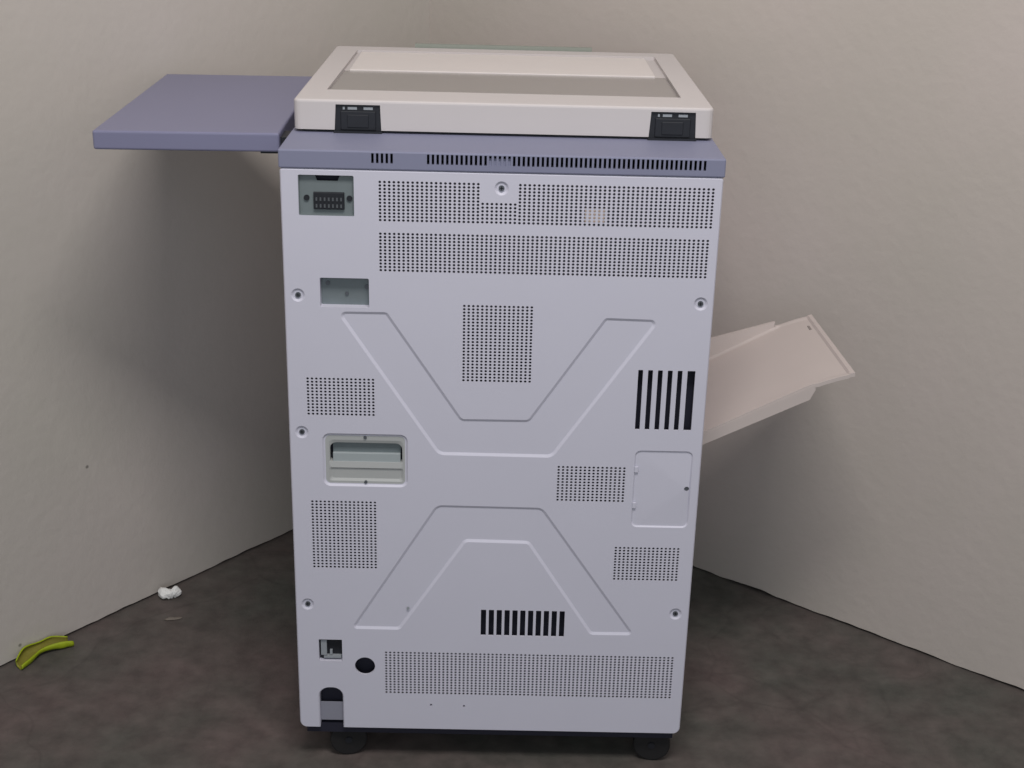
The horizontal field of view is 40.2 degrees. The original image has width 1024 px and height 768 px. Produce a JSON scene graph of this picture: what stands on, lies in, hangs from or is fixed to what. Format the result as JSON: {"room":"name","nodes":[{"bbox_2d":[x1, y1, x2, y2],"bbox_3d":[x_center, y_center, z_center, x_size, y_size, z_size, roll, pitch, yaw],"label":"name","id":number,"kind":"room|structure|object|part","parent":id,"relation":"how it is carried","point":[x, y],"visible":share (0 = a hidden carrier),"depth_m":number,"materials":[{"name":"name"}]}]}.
{"room":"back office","nodes":[
{"label":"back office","id":0,"kind":"room"},
{"bbox_2d":[0,0,428,665],"bbox_3d":[-1.478,-0.614,1.574,0.120,2.898,4.000,18,27,35],"label":"wall","id":1,"kind":"structure","parent":0,"point":[145,436],"depth_m":2.70,"materials":[{"name":"paint"}]},
{"bbox_2d":[0,529,1023,767],"bbox_3d":[-0.039,1.067,1.494,9.000,0.100,7.000,1,21,-1],"label":"floor","id":2,"kind":"structure","parent":0,"point":[770,681],"depth_m":2.59,"materials":[{"name":"concrete"}]},
{"bbox_2d":[15,636,73,669],"bbox_3d":[-0.901,0.509,2.685,0.043,0.028,0.112,18,27,36],"label":"peel","id":3,"kind":"object","parent":2,"relation":"on","point":[27,654],"visible":1,"depth_m":2.69,"materials":[{"name":"yellow food"}]},
{"bbox_2d":[158,586,181,598],"bbox_3d":[-0.708,0.431,2.899,0.048,0.025,0.030,-2,22,-9],"label":"scrap","id":4,"kind":"object","parent":2,"relation":"on","point":[163,593],"visible":1,"depth_m":2.89,"materials":[{"name":"white paper"}]},
{"bbox_2d":[164,617,181,619],"bbox_3d":[-0.684,0.473,2.824,0.039,0.004,0.011,-3,22,-11],"label":"flake","id":5,"kind":"object","parent":2,"relation":"on","point":[168,618],"visible":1,"depth_m":2.82,"materials":[{"name":"grey"}]},
{"bbox_2d":[92,43,854,759],"bbox_3d":[-0.045,-0.007,2.565,1.214,1.116,0.781,1,21,-1],"label":"photocopier","id":6,"kind":"object","parent":2,"relation":"on","point":[508,379],"visible":1,"depth_m":2.19,"materials":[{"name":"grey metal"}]},
{"bbox_3d":[-0.271,-0.276,2.046,0.083,0.062,0.007,1,21,-1],"label":"connector plate","id":7,"kind":"part","parent":6,"relation":"part of","materials":[{"name":"grey plastic"}]},
{"bbox_2d":[319,639,341,657],"bbox_3d":[-0.301,0.438,2.332,0.038,0.041,0.002,1,21,-1],"label":"socket","id":8,"kind":"object","parent":6,"relation":"attached to","point":[328,648],"depth_m":2.33,"materials":[{"name":"black plastic"}]},
{"bbox_3d":[-0.305,0.554,2.377,0.045,0.036,0.002,1,21,-1],"label":"notch plate","id":9,"kind":"part","parent":6,"relation":"part of","materials":[{"name":"white plastic"}]},
{"bbox_2d":[333,104,382,133],"bbox_3d":[-0.234,-0.404,2.131,0.074,0.042,0.017,1,21,-1],"label":"hinge","id":10,"kind":"object","parent":6,"relation":"attached to","point":[347,118],"depth_m":2.13,"materials":[{"name":"black plastic"}]},
{"bbox_3d":[-0.038,0.468,2.706,0.624,0.017,0.675,1,21,-1],"label":"frame","id":11,"kind":"part","parent":6,"relation":"part of","materials":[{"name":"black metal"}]},
{"bbox_3d":[-0.026,0.139,2.214,0.644,0.962,0.019,1,21,-1],"label":"panel","id":12,"kind":"part","parent":6,"relation":"part of","materials":[{"name":"white plastic"}]},
{"bbox_3d":[-0.015,-0.446,2.349,0.647,0.028,0.701,1,21,-1],"label":"frame","id":13,"kind":"part","parent":6,"relation":"part of","materials":[{"name":"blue plastic"}]},
{"bbox_3d":[-0.017,-0.628,2.696,0.335,0.056,0.084,1,21,-1],"label":"control panel","id":14,"kind":"part","parent":6,"relation":"part of","materials":[{"name":"beige plastic"}]},
{"bbox_3d":[-0.013,-0.492,2.306,0.554,0.001,0.219,1,21,-1],"label":"platen glass","id":15,"kind":"part","parent":6,"relation":"part of","materials":[{"name":"grey"}]},
{"bbox_3d":[-0.026,0.131,2.224,0.633,0.950,0.002,1,21,-1],"label":"chassis plate","id":16,"kind":"part","parent":6,"relation":"part of","materials":[{"name":"white metal"}]},
{"bbox_2d":[647,112,695,140],"bbox_3d":[0.244,-0.394,2.136,0.074,0.042,0.017,1,21,-1],"label":"hinge","id":17,"kind":"object","parent":6,"relation":"attached to","point":[661,126],"depth_m":2.13,"materials":[{"name":"black plastic"}]},
{"bbox_3d":[0.428,-0.013,2.467,0.269,0.137,0.300,1,21,-1],"label":"tray plate","id":18,"kind":"part","parent":6,"relation":"part of","materials":[{"name":"beige plastic"}]},
{"bbox_2d":[429,0,1023,688],"bbox_3d":[1.417,-0.663,1.886,4.000,2.898,0.120,18,27,35],"label":"wall","id":19,"kind":"structure","parent":0,"point":[873,150],"depth_m":2.65,"materials":[{"name":"paint"}]}
]}

